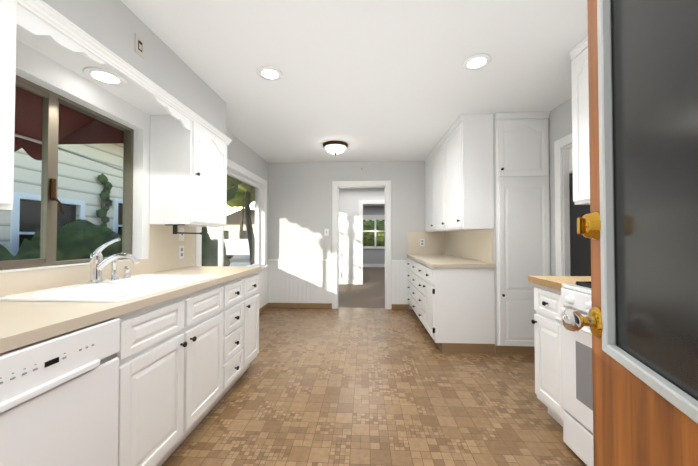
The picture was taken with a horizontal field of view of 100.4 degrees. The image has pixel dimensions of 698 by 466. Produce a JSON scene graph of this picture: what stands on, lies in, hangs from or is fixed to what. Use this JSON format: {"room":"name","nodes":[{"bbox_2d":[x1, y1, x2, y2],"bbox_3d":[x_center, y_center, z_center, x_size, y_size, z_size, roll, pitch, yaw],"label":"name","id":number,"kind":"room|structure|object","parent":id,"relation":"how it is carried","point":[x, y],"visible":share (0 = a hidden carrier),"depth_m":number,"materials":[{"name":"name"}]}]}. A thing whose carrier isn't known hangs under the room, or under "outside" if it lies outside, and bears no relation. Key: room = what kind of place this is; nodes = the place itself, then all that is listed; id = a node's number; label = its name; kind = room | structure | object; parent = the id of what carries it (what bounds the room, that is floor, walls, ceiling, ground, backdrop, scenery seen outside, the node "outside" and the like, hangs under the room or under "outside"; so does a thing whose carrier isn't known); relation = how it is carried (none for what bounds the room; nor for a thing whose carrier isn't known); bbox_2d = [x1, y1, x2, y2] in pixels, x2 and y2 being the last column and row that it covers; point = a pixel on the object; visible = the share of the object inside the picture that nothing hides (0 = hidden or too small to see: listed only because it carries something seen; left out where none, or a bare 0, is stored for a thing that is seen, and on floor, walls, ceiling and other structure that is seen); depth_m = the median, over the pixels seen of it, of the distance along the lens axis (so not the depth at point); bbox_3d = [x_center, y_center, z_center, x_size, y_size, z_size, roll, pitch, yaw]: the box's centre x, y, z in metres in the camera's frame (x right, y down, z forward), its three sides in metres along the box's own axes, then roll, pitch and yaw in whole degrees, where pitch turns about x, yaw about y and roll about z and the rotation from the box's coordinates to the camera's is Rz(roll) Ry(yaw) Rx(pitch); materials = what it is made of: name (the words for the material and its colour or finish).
{"room":"kitchen","nodes":[
{"label":"kitchen","id":0,"kind":"room"},
{"bbox_2d":[16,39,268,266],"bbox_3d":[-1.575,-0.008,2.448,0.150,2.450,5.270,0,-1,3],"label":"wall","id":1,"kind":"structure","parent":0,"point":[30,60],"depth_m":1.97,"materials":[{"name":"grey paint"}]},
{"bbox_2d":[0,0,16,209],"bbox_3d":[-1.419,-0.509,0.531,0.368,0.830,1.136,0,-1,3],"label":"upper cabinet","id":2,"kind":"object","parent":1,"relation":"attached to","point":[8,17],"visible":1,"depth_m":1.05,"materials":[{"name":"white wood"}]},
{"bbox_2d":[14,86,123,170],"bbox_3d":[-2.121,-0.821,1.700,0.853,0.748,1.450,0,-1,3],"label":"awning","id":3,"kind":"object","parent":1,"relation":"attached to","point":[95,128],"depth_m":2.31,"materials":[{"name":"fabric"}]},
{"bbox_2d":[0,67,143,272],"bbox_3d":[-1.605,-0.296,1.668,0.147,0.960,0.960,0,-1,3],"label":"window","id":4,"kind":"structure","parent":1,"relation":"in","point":[49,180],"depth_m":1.65,"materials":[{"name":"clear glass"}]},
{"bbox_2d":[0,224,194,296],"bbox_3d":[-1.556,0.104,1.374,0.006,0.366,2.824,0,-1,3],"label":"backsplash","id":5,"kind":"structure","parent":1,"relation":"attached to","point":[165,243],"depth_m":1.98,"materials":[{"name":"beige"}]},
{"bbox_2d":[179,245,183,258],"bbox_3d":[-1.483,0.169,2.575,0.008,0.116,0.072,0,-1,3],"label":"electrical outlet","id":6,"kind":"object","parent":5,"relation":"attached to","point":[181,252],"visible":1,"depth_m":2.57,"materials":[{"name":"white plastic"}]},
{"bbox_2d":[179,227,183,240],"bbox_3d":[-1.480,0.009,2.578,0.012,0.116,0.072,0,-1,3],"label":"electrical outlet","id":7,"kind":"object","parent":5,"relation":"attached to","point":[181,236],"visible":0.92,"depth_m":2.57,"materials":[{"name":"white plastic"}]},
{"bbox_2d":[17,0,231,144],"bbox_3d":[-1.375,-0.888,1.384,0.360,0.048,2.830,0,-1,3],"label":"crown molding","id":8,"kind":"structure","parent":1,"relation":"attached to","point":[50,15],"depth_m":1.46,"materials":[{"name":"white wood"}]},
{"bbox_2d":[149,115,226,226],"bbox_3d":[-1.312,-0.478,2.471,0.368,0.830,0.550,0,-1,3],"label":"upper cabinet","id":9,"kind":"object","parent":1,"relation":"attached to","point":[188,178],"visible":0.96,"depth_m":2.21,"materials":[{"name":"white wood"}]},
{"bbox_2d":[165,224,202,234],"bbox_3d":[-1.327,-0.025,2.414,0.150,0.076,0.370,0,-1,3],"label":"paper towel holder","id":10,"kind":"object","parent":9,"relation":"attached to","point":[175,228],"visible":1,"depth_m":2.23,"materials":[{"name":"black metal"}]},
{"bbox_2d":[202,170,259,265],"bbox_3d":[-1.516,-0.131,3.794,0.050,1.296,1.816,0,-1,3],"label":"window","id":11,"kind":"structure","parent":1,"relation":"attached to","point":[220,244],"depth_m":4.05,"materials":[{"name":"white"}]},
{"bbox_2d":[194,158,268,269],"bbox_3d":[-1.434,-0.158,3.790,0.115,1.425,2.040,0,-1,3],"label":"window frame","id":12,"kind":"structure","parent":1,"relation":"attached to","point":[232,166],"depth_m":4.58,"materials":[{"name":"white wood"}]},
{"bbox_2d":[258,263,269,308],"bbox_3d":[-1.407,0.808,3.838,0.030,0.695,2.148,0,-1,3],"label":"wainscoting","id":13,"kind":"structure","parent":1,"relation":"attached to","point":[264,275],"depth_m":4.69,"materials":[{"name":"white"}]},
{"bbox_2d":[259,303,268,313],"bbox_3d":[-1.412,1.197,3.831,0.019,0.084,2.149,0,-1,3],"label":"baseboard","id":14,"kind":"structure","parent":1,"relation":"attached to","point":[262,309],"depth_m":4.63,"materials":[{"name":"wood"}]},
{"bbox_2d":[268,161,425,309],"bbox_3d":[0.762,0.032,4.883,4.250,2.450,0.150,0,-1,3],"label":"wall","id":15,"kind":"structure","parent":0,"point":[300,207],"depth_m":4.88,"materials":[{"name":"grey paint"}]},
{"bbox_2d":[269,303,331,308],"bbox_3d":[-0.808,1.214,4.861,1.052,0.084,0.025,0,-1,3],"label":"baseboard","id":16,"kind":"structure","parent":15,"relation":"attached to","point":[319,305],"depth_m":4.85,"materials":[{"name":"wood"}]},
{"bbox_2d":[270,263,331,302],"bbox_3d":[-0.808,0.825,4.871,1.052,0.695,0.018,0,-1,3],"label":"wainscoting","id":17,"kind":"structure","parent":15,"relation":"attached to","point":[295,282],"depth_m":4.87,"materials":[{"name":"white wood"}]},
{"bbox_2d":[324,229,328,235],"bbox_3d":[-0.376,-0.013,4.864,0.072,0.116,0.012,0,-1,3],"label":"light switch","id":18,"kind":"object","parent":15,"relation":"attached to","point":[326,232],"visible":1,"depth_m":4.86,"materials":[{"name":"white plastic"}]},
{"bbox_2d":[268,259,407,262],"bbox_3d":[-0.193,0.469,4.838,2.344,0.055,0.027,0,-1,3],"label":"trim","id":19,"kind":"structure","parent":15,"relation":"attached to","point":[310,261],"depth_m":4.86,"materials":[{"name":"white"}]},
{"bbox_2d":[332,180,390,308],"bbox_3d":[0.213,0.195,4.910,0.980,2.125,0.190,0,-1,3],"label":"door frame","id":20,"kind":"structure","parent":15,"relation":"attached to","point":[337,185],"depth_m":4.83,"materials":[{"name":"white wood"}]},
{"bbox_2d":[391,263,408,303],"bbox_3d":[0.839,0.823,4.784,0.278,0.695,0.011,0,-1,3],"label":"wainscoting","id":21,"kind":"structure","parent":15,"relation":"attached to","point":[399,271],"depth_m":4.78,"materials":[{"name":"white wood"}]},
{"bbox_2d":[392,304,408,309],"bbox_3d":[0.838,1.212,4.773,0.278,0.084,0.019,0,-1,3],"label":"baseboard","id":22,"kind":"structure","parent":15,"relation":"attached to","point":[394,306],"depth_m":4.76,"materials":[{"name":"wood"}]},
{"bbox_2d":[407,229,493,263],"bbox_3d":[1.223,0.151,3.889,0.620,0.356,1.778,0,-1,3],"label":"backsplash","id":23,"kind":"structure","parent":15,"relation":"attached to","point":[477,245],"depth_m":4.09,"materials":[{"name":"beige"}]},
{"bbox_2d":[420,239,424,245],"bbox_3d":[1.202,0.155,4.765,0.072,0.116,0.008,0,-1,3],"label":"outlet","id":24,"kind":"object","parent":23,"relation":"attached to","point":[422,242],"visible":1,"depth_m":4.76,"materials":[{"name":"white plastic"}]},
{"bbox_2d":[121,0,587,205],"bbox_3d":[0.739,-1.202,5.846,4.400,0.050,12.270,0,-1,3],"label":"ceiling","id":25,"kind":"structure","parent":0,"point":[379,80],"depth_m":2.12,"materials":[{"name":"white paint"}]},
{"bbox_2d":[16,0,225,134],"bbox_3d":[-1.398,-1.080,1.366,0.324,0.342,2.786,0,-1,3],"label":"ceiling soffit","id":26,"kind":"structure","parent":25,"relation":"attached to","point":[114,26],"depth_m":1.70,"materials":[{"name":"grey paint"}]},
{"bbox_2d":[17,3,190,129],"bbox_3d":[-1.234,-0.844,1.646,0.018,0.124,1.096,0,-1,3],"label":"valance","id":27,"kind":"object","parent":26,"relation":"attached to","point":[29,22],"visible":0.58,"depth_m":1.25,"materials":[{"name":"white wood"}]},
{"bbox_2d":[83,67,126,85],"bbox_3d":[-1.403,-0.899,1.677,0.196,0.008,0.196,0,-1,3],"label":"recessed light","id":28,"kind":"object","parent":26,"relation":"attached to","point":[104,76],"visible":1,"depth_m":1.67,"materials":[{"name":"white"}]},
{"bbox_2d":[135,33,144,58],"bbox_3d":[-1.214,-1.085,1.689,0.008,0.110,0.070,0,-1,3],"label":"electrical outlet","id":29,"kind":"object","parent":26,"relation":"attached to","point":[139,44],"visible":1,"depth_m":1.69,"materials":[{"name":"beige plastic"}]},
{"bbox_2d":[257,66,282,80],"bbox_3d":[-0.611,-1.232,2.249,0.196,0.008,0.196,0,-1,3],"label":"recessed light","id":30,"kind":"object","parent":25,"relation":"in","point":[269,73],"visible":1,"depth_m":2.24,"materials":[{"name":"white"}]},
{"bbox_2d":[323,141,347,155],"bbox_3d":[-0.185,-1.130,3.977,0.350,0.155,0.350,0,-1,3],"label":"flush-mount ceiling light","id":31,"kind":"object","parent":25,"relation":"attached to","point":[335,147],"visible":1,"depth_m":3.87,"materials":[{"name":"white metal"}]},
{"bbox_2d":[462,54,491,70],"bbox_3d":[0.924,-1.234,2.105,0.196,0.008,0.196,0,-1,3],"label":"recessed light","id":32,"kind":"object","parent":25,"relation":"in","point":[476,62],"visible":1,"depth_m":2.10,"materials":[{"name":"white"}]},
{"bbox_2d":[339,267,384,307],"bbox_3d":[0.378,1.339,8.351,5.200,0.050,6.925,0,-1,3],"label":"floor","id":33,"kind":"structure","parent":0,"point":[369,292],"depth_m":6.37,"materials":[{"name":"beige carpet"}]},
{"bbox_2d":[339,188,384,278],"bbox_3d":[0.328,0.074,7.460,5.200,2.450,0.150,0,-1,3],"label":"wall","id":34,"kind":"structure","parent":0,"point":[349,198],"depth_m":7.40,"materials":[{"name":"white paint"}]},
{"bbox_2d":[161,307,586,465],"bbox_3d":[0.245,1.240,2.289,3.800,0.050,5.195,0,-1,3],"label":"floor","id":35,"kind":"structure","parent":0,"point":[340,386],"depth_m":2.04,"materials":[{"name":"tile"}]},
{"bbox_2d":[0,318,119,465],"bbox_3d":[-1.200,0.757,0.847,0.614,0.868,0.592,0,-1,3],"label":"dishwasher","id":36,"kind":"object","parent":35,"relation":"on","point":[59,398],"visible":1,"depth_m":0.92,"materials":[{"name":"white enamel"},{"name":"white plastic"},{"name":"black plastic"}]},
{"bbox_2d":[114,308,225,465],"bbox_3d":[-1.210,0.853,1.577,0.667,0.700,0.860,0,-1,3],"label":"base cabinet","id":37,"kind":"object","parent":35,"relation":"on","point":[186,360],"depth_m":1.41,"materials":[{"name":"white wood"}]},
{"bbox_2d":[146,274,249,392],"bbox_3d":[-1.177,0.777,2.173,0.667,0.872,0.458,0,-1,3],"label":"base cabinet","id":38,"kind":"object","parent":35,"relation":"on","point":[233,295],"depth_m":2.13,"materials":[{"name":"white wood"}]},
{"bbox_2d":[0,266,261,353],"bbox_3d":[-1.220,0.306,1.323,0.677,0.038,2.766,0,-1,3],"label":"countertop","id":39,"kind":"structure","parent":38,"relation":"on","point":[23,323],"depth_m":1.08,"materials":[{"name":"beige laminate"}]},
{"bbox_2d":[0,238,216,301],"bbox_3d":[-1.196,0.238,1.607,0.560,0.426,0.800,0,-1,3],"label":"double-basin sink","id":40,"kind":"object","parent":39,"relation":"in","point":[96,287],"visible":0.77,"depth_m":1.58,"materials":[{"name":"white ceramic"}]},
{"bbox_2d":[250,272,258,362],"bbox_3d":[-1.159,0.782,2.507,0.667,0.872,0.340,0,-1,3],"label":"base cabinet","id":41,"kind":"object","parent":35,"relation":"on","point":[254,278],"depth_m":2.54,"materials":[{"name":"white wood"}]},
{"bbox_2d":[408,257,411,306],"bbox_3d":[1.258,0.815,4.531,0.617,0.872,0.465,0,-1,3],"label":"base cabinet","id":42,"kind":"object","parent":35,"relation":"on","point":[409,259],"depth_m":4.54,"materials":[{"name":"white wood"}]},
{"bbox_2d":[412,259,415,312],"bbox_3d":[1.232,0.808,4.067,0.617,0.872,0.465,0,-1,3],"label":"base cabinet","id":43,"kind":"object","parent":35,"relation":"on","point":[413,261],"depth_m":4.16,"materials":[{"name":"white wood"}]},
{"bbox_2d":[416,261,423,324],"bbox_3d":[1.205,0.800,3.571,0.617,0.872,0.529,0,-1,3],"label":"base cabinet","id":44,"kind":"object","parent":35,"relation":"on","point":[419,266],"depth_m":3.70,"materials":[{"name":"white wood"}]},
{"bbox_2d":[407,254,494,267],"bbox_3d":[1.215,0.348,3.865,0.628,0.040,1.816,0,-1,3],"label":"countertop","id":45,"kind":"structure","parent":44,"relation":"on","point":[440,261],"depth_m":3.25,"materials":[{"name":"beige laminate"}]},
{"bbox_2d":[424,264,494,353],"bbox_3d":[1.183,0.793,3.171,0.617,0.872,0.400,0,-1,3],"label":"base cabinet","id":46,"kind":"object","parent":35,"relation":"on","point":[453,309],"depth_m":2.97,"materials":[{"name":"white wood"}]},
{"bbox_2d":[495,112,549,354],"bbox_3d":[1.768,0.005,3.156,0.548,2.448,0.511,0,-1,3],"label":"pantry cabinet","id":47,"kind":"object","parent":35,"relation":"on","point":[522,201],"visible":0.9,"depth_m":2.94,"materials":[{"name":"white wood"}]},
{"bbox_2d":[531,284,565,426],"bbox_3d":[1.587,0.770,1.790,0.758,0.872,0.320,0,-1,3],"label":"base cabinet","id":48,"kind":"object","parent":35,"relation":"on","point":[548,305],"visible":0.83,"depth_m":1.82,"materials":[{"name":"white wood"}]},
{"bbox_2d":[528,276,590,290],"bbox_3d":[1.593,0.312,1.809,0.747,0.042,0.337,0,-1,3],"label":"countertop","id":49,"kind":"structure","parent":48,"relation":"on","point":[556,282],"depth_m":1.82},
{"bbox_2d":[555,281,593,465],"bbox_3d":[1.524,0.687,1.249,0.822,1.020,0.760,0,-1,3],"label":"range","id":50,"kind":"object","parent":35,"relation":"on","point":[576,377],"visible":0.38,"depth_m":1.51,"materials":[{"name":"white metal"}]},
{"bbox_2d":[363,206,384,263],"bbox_3d":[0.564,0.145,11.753,5.200,2.450,0.150,0,-1,3],"label":"wall","id":51,"kind":"structure","parent":0,"point":[373,256],"depth_m":11.64,"materials":[{"name":"grey paint"}]},
{"bbox_2d":[339,200,384,283],"bbox_3d":[0.442,0.263,9.519,4.880,2.140,4.319,0,-1,3],"label":"trim","id":52,"kind":"structure","parent":51,"relation":"attached to","point":[361,264],"depth_m":7.37,"materials":[{"name":"white wood"}]},
{"bbox_2d":[363,215,384,248],"bbox_3d":[1.060,-0.031,11.668,1.300,1.400,0.130,0,-1,3],"label":"room window","id":53,"kind":"structure","parent":51,"relation":"in","point":[374,218],"depth_m":11.67,"materials":[{"name":"white"}]},
{"bbox_2d":[454,114,496,345],"bbox_3d":[1.882,0.015,3.846,0.700,2.450,1.798,0,-1,3],"label":"wall jog","id":54,"kind":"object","parent":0,"point":[494,229],"visible":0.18,"depth_m":2.97,"materials":[{"name":"grey paint"}]},
{"bbox_2d":[425,151,432,231],"bbox_3d":[1.397,-0.609,4.449,0.327,1.178,0.663,0,-1,3],"label":"upper cabinet","id":55,"kind":"object","parent":54,"relation":"attached to","point":[429,160],"depth_m":4.47,"materials":[{"name":"white wood"}]},
{"bbox_2d":[433,140,464,231],"bbox_3d":[1.366,-0.618,3.883,0.327,1.178,0.726,0,-1,3],"label":"upper cabinet","id":56,"kind":"object","parent":54,"relation":"attached to","point":[437,150],"depth_m":3.98,"materials":[{"name":"white wood"}]},
{"bbox_2d":[441,114,493,229],"bbox_3d":[1.335,-0.628,3.317,0.327,1.178,0.663,0,-1,3],"label":"upper cabinet","id":57,"kind":"object","parent":54,"relation":"attached to","point":[459,181],"depth_m":2.99,"materials":[{"name":"white wood"}]},
{"bbox_2d":[549,97,571,275],"bbox_3d":[2.029,-0.023,1.508,0.150,2.450,3.790,0,-1,3],"label":"wall","id":58,"kind":"structure","parent":0,"point":[560,121],"depth_m":2.87,"materials":[{"name":"grey paint"}]},
{"bbox_2d":[554,133,572,275],"bbox_3d":[2.069,0.159,2.430,0.169,2.115,0.790,0,-1,3],"label":"door frame","id":59,"kind":"structure","parent":58,"relation":"attached to","point":[562,146],"depth_m":2.75,"materials":[{"name":"white wood"}]},
{"bbox_2d":[569,35,589,204],"bbox_3d":[1.717,-0.718,1.807,0.498,1.048,0.320,0,-1,3],"label":"upper cabinet","id":60,"kind":"object","parent":58,"relation":"attached to","point":[578,52],"visible":0.25,"depth_m":1.90,"materials":[{"name":"white wood"}]},
{"bbox_2d":[569,148,590,275],"bbox_3d":[2.052,0.204,2.430,0.075,2.006,0.592,0,-1,3],"label":"door","id":61,"kind":"structure","parent":58,"relation":"attached to","point":[580,254],"depth_m":2.64,"materials":[{"name":"black"}]},
{"label":"outside","id":62,"kind":"structure","parent":0,"visible":0},
{"bbox_3d":[1.291,2.037,24.929,140.000,0.300,130.000,0,-1,3],"label":"ground","id":63,"kind":"structure","parent":62,"visible":0},
{"bbox_2d":[0,143,123,255],"bbox_3d":[-8.443,-1.228,5.786,7.870,5.600,8.800,0,-1,3],"label":"neighbouring house","id":64,"kind":"structure","parent":63,"relation":"on","point":[14,239],"depth_m":5.21,"materials":[{"name":"white wood"}]},
{"bbox_2d":[0,173,230,265],"bbox_3d":[-4.383,0.299,5.671,1.537,2.988,7.628,0,-1,3],"label":"shrub","id":65,"kind":"object","parent":63,"relation":"on","point":[99,237],"depth_m":4.72,"materials":[{"name":"green plant"}]},
{"bbox_2d":[227,185,237,201],"bbox_3d":[-14.155,-3.104,28.422,7.152,10.157,7.461,0,-1,3],"label":"tree","id":66,"kind":"object","parent":63,"relation":"on","point":[231,191],"depth_m":28.92,"materials":[{"name":"green plant"}]},
{"bbox_2d":[229,255,249,265],"bbox_3d":[-35.449,1.625,9.930,68.280,0.030,36.000,0,-1,3],"label":"street","id":67,"kind":"structure","parent":63,"relation":"on","point":[238,262],"depth_m":18.78,"materials":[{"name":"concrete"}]},
{"bbox_2d":[225,239,249,258],"bbox_3d":[-6.874,1.087,19.426,4.500,1.400,1.800,0,-1,-5],"label":"parked car","id":68,"kind":"object","parent":67,"relation":"on","point":[238,244],"depth_m":18.55,"materials":[{"name":"white paint"}]},
{"bbox_2d":[227,175,254,264],"bbox_3d":[-3.222,-1.427,10.240,5.608,6.213,5.520,0,-1,3],"label":"tree","id":69,"kind":"object","parent":63,"relation":"on","point":[247,208],"depth_m":10.32,"materials":[{"name":"green plant"}]},
{"bbox_2d":[227,189,254,238],"bbox_3d":[-13.338,-3.509,36.453,9.453,11.234,9.036,0,-1,3],"label":"tree","id":70,"kind":"object","parent":63,"relation":"on","point":[235,201],"depth_m":35.66,"materials":[{"name":"green plant"}]},
{"bbox_2d":[209,209,364,245],"bbox_3d":[2.390,-0.634,44.945,44.800,5.700,10.800,0,-1,3],"label":"house","id":71,"kind":"structure","parent":63,"relation":"on","point":[228,228],"depth_m":40.92,"materials":[{"name":"white"}]},
{"bbox_2d":[363,220,384,245],"bbox_3d":[1.384,0.557,13.301,6.755,3.189,2.148,0,-1,3],"label":"shrub","id":72,"kind":"object","parent":63,"relation":"on","point":[371,237],"depth_m":12.53,"materials":[{"name":"green plant"}]},
{"bbox_3d":[0.106,-0.052,-0.208,3.800,2.450,0.150,0,-1,3],"label":"wall","id":73,"kind":"structure","parent":0,"visible":0},
{"bbox_2d":[561,0,697,465],"bbox_3d":[0.460,0.161,0.304,0.316,2.018,0.846,0,-1,3],"label":"entry door","id":74,"kind":"structure","parent":73,"relation":"in","point":[638,225],"depth_m":0.53,"materials":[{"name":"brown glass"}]}
]}

